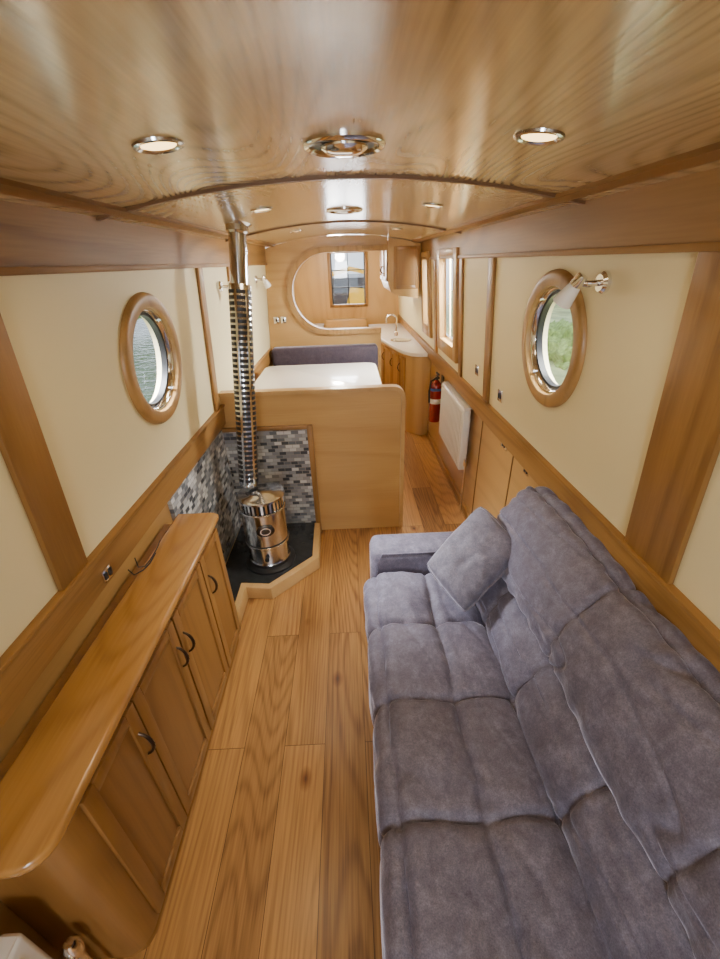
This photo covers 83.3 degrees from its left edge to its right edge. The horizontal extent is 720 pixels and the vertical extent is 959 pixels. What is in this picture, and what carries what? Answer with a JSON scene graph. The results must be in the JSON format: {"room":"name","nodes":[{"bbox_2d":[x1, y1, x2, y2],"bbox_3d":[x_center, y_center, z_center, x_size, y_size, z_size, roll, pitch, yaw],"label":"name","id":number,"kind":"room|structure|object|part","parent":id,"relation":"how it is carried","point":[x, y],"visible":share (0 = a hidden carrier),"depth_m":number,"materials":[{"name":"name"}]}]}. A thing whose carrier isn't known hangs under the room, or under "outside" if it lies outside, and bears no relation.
{"room":"ship interior","nodes":[
{"label":"ship interior","id":0,"kind":"room"},
{"bbox_2d":[101,564,112,583],"bbox_3d":[-0.899,0.334,1.441,0.015,0.050,0.050,-2,28,-1],"label":"wall socket","id":1,"kind":"object","parent":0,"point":[107,572],"visible":1,"depth_m":1.43,"materials":[{"name":"silver metal"}]},
{"bbox_2d":[0,366,268,958],"bbox_3d":[-1.026,-0.065,3.278,0.050,0.970,9.300,-2,28,-1],"label":"wall","id":2,"kind":"structure","parent":0,"point":[14,726],"depth_m":1.24,"materials":[{"name":"brown wood"}]},
{"bbox_2d":[168,430,240,563],"bbox_3d":[-0.968,0.223,2.656,0.022,0.832,0.968,-2,28,-1],"label":"tile backsplash","id":3,"kind":"structure","parent":2,"relation":"attached to","point":[208,488],"depth_m":2.70,"materials":[{"name":"tile"}]},
{"bbox_2d":[0,265,294,656],"bbox_3d":[-1.003,-0.996,2.778,0.165,1.180,9.300,-2,28,-1],"label":"wall","id":4,"kind":"structure","parent":0,"point":[63,330],"depth_m":1.39,"materials":[{"name":"beige paint"}]},
{"bbox_2d":[0,313,87,590],"bbox_3d":[-0.892,-0.068,1.086,0.080,0.865,0.135,-2,28,-1],"label":"trim","id":5,"kind":"structure","parent":4,"relation":"attached to","point":[24,450],"depth_m":1.10,"materials":[{"name":"brown wood"}]},
{"bbox_2d":[0,200,265,266],"bbox_3d":[-0.942,-1.444,2.540,0.034,0.160,9.300,-2,28,-1],"label":"trim","id":6,"kind":"structure","parent":4,"relation":"attached to","point":[30,235],"depth_m":1.33,"materials":[{"name":"brown wood"}]},
{"bbox_2d":[0,263,266,275],"bbox_3d":[-0.934,-1.365,2.583,0.025,0.020,9.300,-2,28,-1],"label":"trim","id":7,"kind":"structure","parent":4,"relation":"attached to","point":[16,270],"depth_m":1.32,"materials":[{"name":"brown wood"}]},
{"bbox_2d":[0,348,272,729],"bbox_3d":[-0.989,-0.538,3.025,0.061,0.130,9.300,-2,28,-1],"label":"trim","id":8,"kind":"structure","parent":4,"relation":"attached to","point":[19,677],"depth_m":1.33,"materials":[{"name":"brown wood"}]},
{"bbox_2d":[119,292,181,423],"bbox_3d":[-0.950,-0.530,1.815,0.134,0.561,0.562,-2,28,-1],"label":"porthole frame","id":9,"kind":"structure","parent":4,"relation":"in","point":[137,304],"depth_m":1.82,"materials":[{"name":"brown wood"}]},
{"bbox_3d":[-0.941,-0.532,1.815,0.063,0.439,0.438,-2,28,-1],"label":"metal frame","id":10,"kind":"part","parent":9,"relation":"part of","materials":[{"name":"silver metal"}]},
{"bbox_2d":[195,268,219,410],"bbox_3d":[-0.946,-0.845,2.532,0.080,0.865,0.080,-2,28,-1],"label":"trim","id":11,"kind":"structure","parent":4,"relation":"attached to","point":[199,271],"depth_m":2.49,"materials":[{"name":"brown wood"}]},
{"bbox_2d":[217,281,230,291],"bbox_3d":[-0.892,-1.293,2.764,0.166,0.118,0.076,-16,31,-25],"label":"reading lamp","id":12,"kind":"object","parent":4,"relation":"attached to","point":[220,286],"visible":0.38,"depth_m":2.72,"materials":[{"name":"silver metal"}]},
{"bbox_3d":[-0.944,-1.301,2.730,0.026,0.069,0.068,-2,28,-1],"label":"wall plate","id":13,"kind":"part","parent":12,"relation":"part of","materials":[{"name":"silver metal"}]},
{"bbox_2d":[226,267,230,281],"bbox_3d":[-0.968,-1.162,3.122,0.080,0.865,0.060,-2,28,-1],"label":"trim","id":14,"kind":"structure","parent":4,"relation":"attached to","point":[227,268],"depth_m":2.92,"materials":[{"name":"brown wood"}]},
{"bbox_2d":[254,275,270,288],"bbox_3d":[-0.932,-1.885,3.864,0.166,0.118,0.076,-16,31,-25],"label":"reading lamp","id":15,"kind":"object","parent":4,"relation":"attached to","point":[266,283],"visible":1,"depth_m":3.84,"materials":[{"name":"silver metal"}]},
{"bbox_3d":[-0.892,-1.883,3.889,0.073,0.088,0.079,-2,28,-1],"label":"lamp shade","id":16,"kind":"part","parent":15,"relation":"part of","materials":[{"name":"white glass"}]},
{"bbox_2d":[105,431,465,958],"bbox_3d":[-0.036,0.347,3.536,2.000,0.060,9.300,-2,28,-1],"label":"floor","id":17,"kind":"structure","parent":0,"point":[279,857],"depth_m":1.72,"materials":[{"name":"brown wood"}]},
{"bbox_2d":[0,933,66,958],"bbox_3d":[-0.801,1.504,0.724,0.089,0.605,0.904,-2,28,-1],"label":"panel radiator","id":18,"kind":"object","parent":17,"relation":"on","point":[12,945],"visible":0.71,"depth_m":0.94,"materials":[{"name":"white metal"}]},
{"bbox_2d":[0,936,16,958],"bbox_3d":[-0.814,1.253,0.564,0.077,0.010,0.840,-2,28,-1],"label":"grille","id":19,"kind":"object","parent":18,"relation":"attached to","point":[8,944],"depth_m":0.92,"materials":[{"name":"white metal"}]},
{"bbox_2d":[62,934,92,958],"bbox_3d":[-0.763,1.249,1.070,0.040,0.187,0.043,-2,28,-1],"label":"radiator valve","id":20,"kind":"object","parent":18,"relation":"attached to","point":[73,947],"visible":1,"depth_m":1.06,"materials":[{"name":"silver metal"}]},
{"bbox_2d":[0,524,240,958],"bbox_3d":[-0.788,0.881,1.648,0.288,0.835,1.260,-2,28,-1],"label":"base cabinet","id":21,"kind":"object","parent":17,"relation":"on","point":[107,881],"visible":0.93,"depth_m":1.27,"materials":[{"name":"brown wood"}]},
{"bbox_2d":[0,513,218,878],"bbox_3d":[-0.784,0.499,1.432,0.213,0.032,1.360,-2,28,-1],"label":"countertop","id":22,"kind":"structure","parent":21,"relation":"on","point":[42,790],"depth_m":1.12,"materials":[{"name":"brown wood"}]},
{"bbox_2d":[128,540,159,574],"bbox_3d":[-0.885,0.307,1.687,0.030,0.067,0.262,-2,28,-1],"label":"power cable","id":23,"kind":"object","parent":22,"relation":"on","point":[154,553],"visible":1,"depth_m":1.66,"materials":[{"name":"black plastic"}]},
{"bbox_3d":[-0.673,1.040,1.267,0.014,0.710,0.260,-2,28,-1],"label":"door","id":24,"kind":"part","parent":21,"relation":"part of","materials":[{"name":"brown wood"}]},
{"bbox_3d":[-0.660,0.825,1.265,0.038,0.116,0.013,-2,28,-1],"label":"handle","id":25,"kind":"part","parent":21,"relation":"part of","materials":[{"name":"brown metal"}]},
{"bbox_3d":[-0.682,0.903,1.522,0.014,0.710,0.310,-2,28,-1],"label":"door","id":26,"kind":"part","parent":21,"relation":"part of","materials":[{"name":"brown wood"}]},
{"bbox_3d":[-0.670,0.675,1.542,0.038,0.116,0.013,-2,28,-1],"label":"handle","id":27,"kind":"part","parent":21,"relation":"part of","materials":[{"name":"brown metal"}]},
{"bbox_3d":[-0.672,0.642,1.604,0.038,0.116,0.013,-2,28,-1],"label":"handle","id":28,"kind":"part","parent":21,"relation":"part of","materials":[{"name":"brown metal"}]},
{"bbox_3d":[-0.693,0.751,1.804,0.014,0.710,0.310,-2,28,-1],"label":"door","id":29,"kind":"part","parent":21,"relation":"part of","materials":[{"name":"brown wood"}]},
{"bbox_3d":[-0.683,0.488,1.890,0.038,0.116,0.013,-2,28,-1],"label":"handle","id":30,"kind":"part","parent":21,"relation":"part of","materials":[{"name":"brown metal"}]},
{"bbox_3d":[-0.702,0.612,2.063,0.014,0.710,0.260,-2,28,-1],"label":"door","id":31,"kind":"part","parent":21,"relation":"part of","materials":[{"name":"brown wood"}]},
{"bbox_2d":[226,522,320,625],"bbox_3d":[-0.625,0.636,2.860,0.670,0.106,0.995,-2,28,-1],"label":"hearth","id":32,"kind":"object","parent":17,"relation":"on","point":[304,538],"visible":0.62,"depth_m":2.81,"materials":[{"name":"black stone"}]},
{"bbox_2d":[236,482,295,574],"bbox_3d":[-0.638,0.320,2.750,0.343,0.556,0.343,-2,28,-1],"label":"stove","id":33,"kind":"object","parent":32,"relation":"on","point":[262,511],"visible":1,"depth_m":2.64,"materials":[{"name":"silver metal"}]},
{"bbox_2d":[225,220,258,487],"bbox_3d":[-0.701,-0.680,2.439,0.160,1.498,0.405,13,32,25],"label":"flue","id":34,"kind":"object","parent":33,"relation":"on","point":[240,299],"visible":0.99,"depth_m":2.36,"materials":[{"name":"metal"}]},
{"bbox_2d":[240,483,257,487],"bbox_3d":[-0.731,0.025,2.664,0.112,0.046,0.112,-2,28,-1],"label":"pipe collar","id":35,"kind":"object","parent":34,"relation":"attached to","point":[245,485],"depth_m":2.62,"materials":[{"name":"metal"}]},
{"bbox_3d":[-0.646,0.089,2.625,0.304,0.031,0.304,-2,28,-1],"label":"lid","id":36,"kind":"part","parent":33,"relation":"part of","materials":[{"name":"metal"}]},
{"bbox_2d":[255,362,381,388],"bbox_3d":[-0.347,-0.461,3.687,1.062,0.933,1.062,-2,28,-1],"label":"table","id":37,"kind":"object","parent":17,"relation":"on","point":[366,373],"visible":0.41,"depth_m":3.51,"materials":[{"name":"laminate"}]},
{"bbox_2d":[271,343,377,369],"bbox_3d":[-0.382,-0.960,4.581,1.210,0.970,0.700,-2,28,-1],"label":"bench","id":38,"kind":"object","parent":17,"relation":"on","point":[344,353],"visible":0.23,"depth_m":4.55,"materials":[{"name":"grey fabric"}]},
{"bbox_2d":[325,318,366,327],"bbox_3d":[-0.226,-2.290,7.240,0.710,1.080,0.230,-2,28,-1],"label":"step","id":39,"kind":"structure","parent":17,"relation":"on","point":[344,322],"depth_m":6.92,"materials":[{"name":"brown wood"}]},
{"bbox_2d":[381,341,430,434],"bbox_3d":[0.510,-1.583,6.006,0.565,0.960,2.560,-2,28,-1],"label":"base unit","id":40,"kind":"object","parent":17,"relation":"on","point":[412,374],"visible":0.48,"depth_m":4.99,"materials":[{"name":"brown wood"}]},
{"bbox_3d":[0.299,-1.624,6.032,0.012,0.820,0.484,-6,29,-7],"label":"door","id":41,"kind":"part","parent":40,"relation":"part of","materials":[{"name":"brown wood"}]},
{"bbox_3d":[0.379,-1.413,5.637,0.012,0.820,0.386,-7,29,-10],"label":"door","id":42,"kind":"part","parent":40,"relation":"part of","materials":[{"name":"brown wood"}]},
{"bbox_3d":[0.456,-1.250,5.330,0.012,0.820,0.286,-8,29,-11],"label":"door","id":43,"kind":"part","parent":40,"relation":"part of","materials":[{"name":"brown wood"}]},
{"bbox_2d":[368,323,427,356],"bbox_3d":[0.480,-2.020,5.758,0.595,0.043,2.580,-2,28,-1],"label":"countertop","id":44,"kind":"structure","parent":40,"relation":"on","point":[412,348],"depth_m":5.37,"materials":[{"name":"white stone"}]},
{"bbox_2d":[386,314,397,335],"bbox_3d":[0.447,-2.164,5.669,0.179,0.295,0.056,-2,28,-1],"label":"tap","id":45,"kind":"object","parent":44,"relation":"on","point":[395,332],"visible":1,"depth_m":5.65,"materials":[{"name":"silver metal"}]},
{"bbox_2d":[390,338,410,341],"bbox_3d":[0.545,-1.861,5.404,0.280,0.006,0.280,-2,28,-1],"label":"sink","id":46,"kind":"object","parent":44,"relation":"in","point":[395,339],"visible":1,"depth_m":5.40,"materials":[{"name":"silver metal"}]},
{"bbox_3d":[0.524,-1.134,5.110,0.012,0.820,0.189,-11,29,-15],"label":"door","id":47,"kind":"part","parent":40,"relation":"part of","materials":[{"name":"brown wood"}]},
{"bbox_2d":[363,486,719,958],"bbox_3d":[0.498,0.848,1.423,0.924,1.028,2.091,-2,28,-1],"label":"sofa","id":48,"kind":"object","parent":17,"relation":"on","point":[546,750],"visible":0.94,"depth_m":1.16,"materials":[{"name":"grey fabric"}]},
{"bbox_3d":[0.463,0.563,2.342,0.805,0.540,0.200,-2,28,-1],"label":"armrest","id":49,"kind":"part","parent":48,"relation":"part of","materials":[{"name":"grey fabric"}]},
{"bbox_2d":[427,506,510,611],"bbox_3d":[0.517,0.354,1.851,0.341,0.322,0.292,-16,31,-23],"label":"throw pillow","id":50,"kind":"object","parent":48,"relation":"on","point":[476,555],"visible":0.92,"depth_m":1.78,"materials":[{"name":"grey fabric"}]},
{"bbox_3d":[0.365,1.060,1.409,0.639,0.375,1.875,-2,28,-1],"label":"seat","id":51,"kind":"part","parent":48,"relation":"part of","materials":[{"name":"grey fabric"}]},
{"bbox_2d":[476,577,694,958],"bbox_3d":[0.768,0.901,1.333,0.391,0.456,1.865,-2,28,-1],"label":"cushion","id":52,"kind":"object","parent":48,"relation":"on","point":[635,909],"depth_m":1.13,"materials":[{"name":"grey fabric"}]},
{"bbox_2d":[496,486,719,958],"bbox_3d":[0.799,0.642,1.190,0.307,0.464,1.855,-2,28,-1],"label":"cushion","id":53,"kind":"object","parent":48,"relation":"on","point":[635,706],"depth_m":1.08,"materials":[{"name":"grey fabric"}]},
{"bbox_3d":[-0.814,-1.677,6.224,0.574,1.000,2.200,-2,28,-1],"label":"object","id":54,"kind":"object","parent":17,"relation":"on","visible":0},
{"bbox_2d":[314,323,323,327],"bbox_3d":[-0.834,-2.133,5.979,0.515,0.033,2.240,-2,28,-1],"label":"countertop","id":55,"kind":"structure","parent":54,"relation":"on","point":[316,324],"depth_m":6.81,"materials":[{"name":"white stone"}]},
{"bbox_2d":[220,387,400,529],"bbox_3d":[-0.346,-0.104,3.100,1.304,1.165,0.040,-2,28,-1],"label":"wall","id":56,"kind":"structure","parent":0,"point":[357,435],"depth_m":3.01,"materials":[{"name":"brown wood"}]},
{"bbox_2d":[222,424,306,432],"bbox_3d":[-0.685,-0.366,2.907,0.605,0.030,0.029,-2,28,-1],"label":"trim","id":57,"kind":"structure","parent":56,"relation":"attached to","point":[303,426],"depth_m":2.90,"materials":[{"name":"brown wood"}]},
{"bbox_2d":[223,429,315,524],"bbox_3d":[-0.670,0.032,3.127,0.603,0.880,0.019,-2,28,-1],"label":"tile backsplash","id":58,"kind":"structure","parent":56,"relation":"attached to","point":[283,455],"depth_m":3.05,"materials":[{"name":"tile"}]},
{"bbox_2d":[218,384,405,526],"bbox_3d":[-0.312,-0.113,3.097,1.294,1.182,0.070,-2,28,-1],"label":"trim","id":59,"kind":"structure","parent":56,"relation":"attached to","point":[381,387],"depth_m":2.81,"materials":[{"name":"brown wood"}]},
{"bbox_2d":[306,424,321,531],"bbox_3d":[-0.349,0.017,3.123,0.040,0.930,0.032,-2,28,-1],"label":"trim","id":60,"kind":"structure","parent":56,"relation":"attached to","point":[309,426],"depth_m":3.07,"materials":[{"name":"brown wood"}]},
{"bbox_2d":[265,235,386,378],"bbox_3d":[-0.384,-1.567,4.732,1.399,2.196,0.040,-2,28,-1],"label":"wall","id":61,"kind":"structure","parent":0,"point":[280,258],"depth_m":4.45,"materials":[{"name":"brown wood"}]},
{"bbox_2d":[273,317,278,323],"bbox_3d":[-0.942,-1.793,4.559,0.060,0.070,0.014,-2,28,-1],"label":"wall socket","id":62,"kind":"object","parent":61,"relation":"attached to","point":[276,319],"visible":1,"depth_m":4.56,"materials":[{"name":"silver metal"}]},
{"bbox_2d":[280,317,285,322],"bbox_3d":[-0.862,-1.796,4.561,0.060,0.070,0.014,-2,28,-1],"label":"wall socket","id":63,"kind":"object","parent":61,"relation":"attached to","point":[283,319],"visible":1,"depth_m":4.56,"materials":[{"name":"silver metal"}]},
{"bbox_2d":[287,244,387,334],"bbox_3d":[-0.248,-2.066,4.463,1.092,0.875,0.110,-2,28,-1],"label":"trim","id":64,"kind":"structure","parent":61,"relation":"attached to","point":[383,247],"depth_m":4.39,"materials":[{"name":"brown wood"}]},
{"bbox_2d":[294,251,398,327],"bbox_3d":[-0.224,-2.882,7.104,2.000,2.250,0.050,-2,28,-1],"label":"wall","id":65,"kind":"structure","parent":0,"point":[311,283],"depth_m":6.94,"materials":[{"name":"brown wood"}]},
{"bbox_2d":[327,251,367,307],"bbox_3d":[-0.200,-3.373,6.824,0.660,0.860,0.080,-2,28,-1],"label":"window","id":66,"kind":"structure","parent":65,"relation":"in","point":[329,260],"depth_m":6.82,"materials":[{"name":"brown wood"}]},
{"bbox_2d":[0,0,719,247],"bbox_3d":[-0.103,-1.590,2.493,1.800,0.159,9.300,-2,28,-1],"label":"ceiling","id":67,"kind":"structure","parent":0,"point":[448,86],"depth_m":0.67,"materials":[{"name":"brown wood"}]},
{"bbox_2d":[0,177,274,246],"bbox_3d":[-0.843,-1.514,2.506,0.048,0.023,9.300,-2,28,-1],"label":"trim","id":68,"kind":"structure","parent":67,"relation":"attached to","point":[8,187],"depth_m":1.18,"materials":[{"name":"brown wood"}]},
{"bbox_2d":[131,136,183,154],"bbox_3d":[-0.425,-0.704,0.855,0.105,0.017,0.106,-2,28,-1],"label":"recessed light","id":69,"kind":"object","parent":67,"relation":"in","point":[159,144],"visible":1,"depth_m":0.85,"materials":[{"name":"metal"}]},
{"bbox_3d":[-0.425,-0.705,0.855,0.074,0.009,0.074,-2,28,-1],"label":"bulb","id":70,"kind":"part","parent":69,"relation":"part of","materials":[{"name":"white glass"}]},
{"bbox_2d":[251,207,272,212],"bbox_3d":[-0.465,-1.272,1.912,0.105,0.017,0.106,-2,28,-1],"label":"recessed light","id":71,"kind":"object","parent":67,"relation":"in","point":[264,209],"visible":1,"depth_m":1.91,"materials":[{"name":"metal"}]},
{"bbox_2d":[96,175,585,220],"bbox_3d":[-0.060,-0.952,1.360,1.742,0.112,0.024,-2,28,-1],"label":"trim","id":72,"kind":"structure","parent":67,"relation":"attached to","point":[332,177],"depth_m":1.34,"materials":[{"name":"brown wood"}]},
{"bbox_2d":[225,220,461,241],"bbox_3d":[-0.114,-1.742,2.830,1.742,0.112,0.024,-2,28,-1],"label":"trim","id":73,"kind":"structure","parent":67,"relation":"attached to","point":[354,220],"depth_m":2.81,"materials":[{"name":"brown wood"}]},
{"bbox_2d":[302,132,385,157],"bbox_3d":[-0.038,-0.796,0.979,0.200,0.024,0.200,-2,28,-1],"label":"ceiling vent","id":74,"kind":"object","parent":67,"relation":"in","point":[337,144],"visible":1,"depth_m":0.94,"materials":[{"name":"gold metal"}]},
{"bbox_2d":[326,208,362,214],"bbox_3d":[-0.083,-1.459,2.212,0.200,0.024,0.200,-2,28,-1],"label":"ceiling vent","id":75,"kind":"object","parent":67,"relation":"in","point":[340,211],"visible":0.99,"depth_m":2.17,"materials":[{"name":"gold metal"}]},
{"bbox_2d":[421,203,443,207],"bbox_3d":[0.345,-1.302,1.926,0.105,0.018,0.106,-2,28,-1],"label":"recessed light","id":76,"kind":"object","parent":67,"relation":"in","point":[429,205],"visible":1,"depth_m":1.92,"materials":[{"name":"metal"}]},
{"bbox_2d":[513,128,564,145],"bbox_3d":[0.384,-0.734,0.869,0.105,0.018,0.106,-2,28,-1],"label":"recessed light","id":77,"kind":"object","parent":67,"relation":"in","point":[533,136],"visible":1,"depth_m":0.86,"materials":[{"name":"metal"}]},
{"bbox_3d":[0.384,-0.735,0.869,0.074,0.010,0.074,-2,28,-1],"label":"bulb","id":78,"kind":"part","parent":77,"relation":"part of","materials":[{"name":"white glass"}]},
{"bbox_2d":[411,142,719,242],"bbox_3d":[0.640,-1.576,2.527,0.048,0.023,9.300,-2,28,-1],"label":"trim","id":79,"kind":"structure","parent":67,"relation":"attached to","point":[709,153],"depth_m":1.08,"materials":[{"name":"brown wood"}]},
{"bbox_2d":[427,362,538,517],"bbox_3d":[0.922,-0.148,3.306,0.050,0.970,9.300,-2,28,-1],"label":"wall","id":80,"kind":"structure","parent":0,"point":[494,464],"depth_m":2.95,"materials":[{"name":"brown wood"}]},
{"bbox_2d":[428,372,443,421],"bbox_3d":[0.789,-0.851,4.210,0.137,0.518,0.157,10,31,21],"label":"fire extinguisher","id":81,"kind":"object","parent":80,"relation":"attached to","point":[434,392],"visible":0.93,"depth_m":4.18,"materials":[{"name":"red paint"}]},
{"bbox_2d":[427,431,469,518],"bbox_3d":[0.890,0.084,3.826,0.020,0.070,2.800,-2,28,-1],"label":"baseboard","id":82,"kind":"structure","parent":80,"relation":"attached to","point":[446,472],"depth_m":4.00,"materials":[{"name":"brown wood"}]},
{"bbox_2d":[439,381,471,513],"bbox_3d":[0.837,-0.314,3.662,0.089,0.930,0.870,-2,28,-1],"label":"panel radiator","id":83,"kind":"object","parent":80,"relation":"attached to","point":[455,412],"visible":0.96,"depth_m":3.40,"materials":[{"name":"white metal"}]},
{"bbox_3d":[0.819,-0.497,3.591,0.066,0.520,0.820,-2,28,-1],"label":"panel","id":84,"kind":"part","parent":83,"relation":"part of","materials":[{"name":"white metal"}]},
{"bbox_2d":[442,381,471,409],"bbox_3d":[0.827,-0.731,3.466,0.077,0.010,0.800,-2,28,-1],"label":"grille","id":85,"kind":"object","parent":83,"relation":"attached to","point":[457,398],"depth_m":3.41,"materials":[{"name":"white metal"}]},
{"bbox_2d":[471,421,482,512],"bbox_3d":[0.901,-0.087,3.110,0.006,0.850,0.008,-2,28,-1],"label":"trim","id":86,"kind":"structure","parent":80,"relation":"attached to","point":[482,421],"depth_m":3.10,"materials":[{"name":"brown wood"}]},
{"bbox_2d":[504,456,513,506],"bbox_3d":[0.920,0.197,2.582,0.006,0.850,0.008,-2,28,-1],"label":"trim","id":87,"kind":"structure","parent":80,"relation":"attached to","point":[512,456],"depth_m":2.48,"materials":[{"name":"brown wood"}]},
{"bbox_2d":[398,252,719,628],"bbox_3d":[0.836,-1.074,2.805,0.165,1.180,9.300,-2,28,-1],"label":"wall","id":88,"kind":"structure","parent":0,"point":[598,439],"depth_m":1.40,"materials":[{"name":"beige paint"}]},
{"bbox_2d":[380,237,420,297],"bbox_3d":[0.442,-2.525,4.844,0.404,0.605,0.910,-2,28,-1],"label":"upper cabinet","id":89,"kind":"object","parent":88,"relation":"attached to","point":[400,264],"visible":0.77,"depth_m":4.46,"materials":[{"name":"brown wood"}]},
{"bbox_3d":[0.275,-2.696,5.008,0.020,0.400,0.430,-2,28,-1],"label":"door","id":90,"kind":"part","parent":89,"relation":"part of","materials":[{"name":"white wood"}]},
{"bbox_3d":[0.289,-2.483,4.611,0.020,0.400,0.430,-2,28,-1],"label":"door","id":91,"kind":"part","parent":89,"relation":"part of","materials":[{"name":"white wood"}]},
{"bbox_3d":[0.509,-2.321,4.445,0.280,0.420,0.010,-2,28,-1],"label":"door","id":92,"kind":"part","parent":89,"relation":"part of","materials":[{"name":"brown wood"}]},
{"bbox_2d":[420,251,432,337],"bbox_3d":[0.749,-1.996,4.373,0.158,0.820,0.500,-2,28,-1],"label":"window","id":93,"kind":"structure","parent":88,"relation":"in","point":[425,265],"depth_m":4.36,"materials":[{"name":"brown wood"}]},
{"bbox_2d":[433,259,437,352],"bbox_3d":[0.745,-1.690,3.992,0.080,0.865,0.100,-2,28,-1],"label":"trim","id":94,"kind":"structure","parent":88,"relation":"attached to","point":[434,260],"depth_m":3.94,"materials":[{"name":"brown wood"}]},
{"bbox_2d":[436,247,458,363],"bbox_3d":[0.784,-1.504,3.480,0.160,0.840,0.740,-2,28,-1],"label":"window","id":95,"kind":"structure","parent":88,"relation":"in","point":[447,344],"depth_m":3.59,"materials":[{"name":"brown wood"}]},
{"bbox_3d":[0.806,-1.532,3.466,0.079,0.680,0.540,-2,28,-1],"label":"metal frame","id":96,"kind":"part","parent":95,"relation":"part of","materials":[{"name":"silver metal"}]},
{"bbox_2d":[458,259,463,376],"bbox_3d":[0.777,-1.222,3.120,0.080,0.865,0.080,-2,28,-1],"label":"trim","id":97,"kind":"structure","parent":88,"relation":"attached to","point":[461,261],"depth_m":3.08,"materials":[{"name":"brown wood"}]},
{"bbox_2d":[475,364,478,375],"bbox_3d":[0.824,-0.770,2.854,0.015,0.070,0.070,-2,28,-1],"label":"wall socket","id":98,"kind":"object","parent":88,"relation":"attached to","point":[476,365],"visible":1,"depth_m":2.84,"materials":[{"name":"silver metal"}]},
{"bbox_2d":[482,258,496,402],"bbox_3d":[0.800,-0.896,2.513,0.080,0.865,0.100,-2,28,-1],"label":"trim","id":99,"kind":"structure","parent":88,"relation":"attached to","point":[491,280],"depth_m":2.47,"materials":[{"name":"brown wood"}]},
{"bbox_2d":[497,389,502,402],"bbox_3d":[0.844,-0.503,2.441,0.015,0.070,0.070,-2,28,-1],"label":"wall socket","id":100,"kind":"object","parent":88,"relation":"attached to","point":[500,393],"visible":1,"depth_m":2.43,"materials":[{"name":"silver metal"}]},
{"bbox_2d":[522,269,586,407],"bbox_3d":[0.849,-0.594,1.745,0.134,0.561,0.562,-2,28,-1],"label":"porthole frame","id":101,"kind":"structure","parent":88,"relation":"in","point":[558,278],"depth_m":1.78,"materials":[{"name":"brown wood"}]},
{"bbox_3d":[0.840,-0.595,1.744,0.063,0.439,0.438,-2,28,-1],"label":"metal frame","id":102,"kind":"part","parent":101,"relation":"part of","materials":[{"name":"silver metal"}]},
{"bbox_2d":[398,315,719,672],"bbox_3d":[0.853,-0.616,3.051,0.061,0.130,9.300,-2,28,-1],"label":"trim","id":103,"kind":"structure","parent":88,"relation":"attached to","point":[664,604],"depth_m":1.53,"materials":[{"name":"brown wood"}]},
{"bbox_2d":[420,167,719,257],"bbox_3d":[0.743,-1.515,2.564,0.034,0.160,9.300,-2,28,-1],"label":"trim","id":104,"kind":"structure","parent":88,"relation":"attached to","point":[685,209],"depth_m":1.23,"materials":[{"name":"brown wood"}]},
{"bbox_2d":[422,241,719,259],"bbox_3d":[0.742,-1.436,2.607,0.025,0.020,9.300,-2,28,-1],"label":"trim","id":105,"kind":"structure","parent":88,"relation":"attached to","point":[714,246],"depth_m":1.23,"materials":[{"name":"brown wood"}]},
{"bbox_2d":[553,271,611,308],"bbox_3d":[0.748,-0.639,1.370,0.166,0.118,0.076,11,31,23],"label":"reading lamp","id":106,"kind":"object","parent":88,"relation":"attached to","point":[565,298],"visible":1,"depth_m":1.34,"materials":[{"name":"silver metal"}]},
{"bbox_3d":[0.707,-0.634,1.394,0.073,0.088,0.079,-2,28,-1],"label":"lamp shade","id":107,"kind":"part","parent":106,"relation":"part of","materials":[{"name":"white glass"}]},
{"bbox_3d":[0.760,-0.651,1.346,0.064,0.022,0.036,-2,28,-1],"label":"arm","id":108,"kind":"part","parent":106,"relation":"part of","materials":[{"name":"silver metal"}]},
{"bbox_3d":[0.801,-0.651,1.338,0.026,0.069,0.068,-2,28,-1],"label":"wall plate","id":109,"kind":"part","parent":106,"relation":"part of","materials":[{"name":"silver metal"}]},
{"bbox_2d":[624,251,719,583],"bbox_3d":[0.854,-0.117,1.065,0.080,0.865,0.210,-2,28,-1],"label":"trim","id":110,"kind":"structure","parent":88,"relation":"attached to","point":[683,451],"depth_m":1.06,"materials":[{"name":"brown wood"}]},
{"label":"outside","id":111,"kind":"structure","parent":0,"visible":0},
{"bbox_2d":[451,290,571,384],"bbox_3d":[7.616,-2.124,7.092,12.400,0.650,30.000,-2,28,-1],"label":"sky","id":112,"kind":"structure","parent":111,"point":[558,313],"depth_m":9.94,"materials":[{"name":"white"}]},
{"bbox_2d":[547,318,572,369],"bbox_3d":[3.207,-2.545,6.986,1.021,0.559,3.500,-2,28,-1],"label":"bush","id":113,"kind":"object","parent":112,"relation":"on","point":[560,333],"visible":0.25,"depth_m":5.96,"materials":[{"name":"green plant"}]},
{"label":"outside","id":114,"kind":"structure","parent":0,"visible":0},
{"bbox_2d":[133,318,156,402],"bbox_3d":[-6.355,-1.105,7.122,15.600,0.280,30.000,-2,28,-1],"label":"canal water","id":115,"kind":"structure","parent":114,"point":[145,362],"depth_m":10.47,"materials":[{"name":"grey liquid"}]},
{"bbox_2d":[332,266,363,303],"bbox_3d":[-0.266,-4.831,11.263,2.300,1.980,3.580,-2,28,-1],"label":"moored boat","id":116,"kind":"object","parent":115,"relation":"on","point":[356,295],"visible":0.2,"depth_m":9.52,"materials":[{"name":"paint"}]},
{"bbox_3d":[-0.045,-4.341,9.569,0.550,0.370,0.040,-2,28,-1],"label":"painted panel","id":117,"kind":"part","parent":116,"relation":"part of","materials":[{"name":"yellow paint"}]}
]}

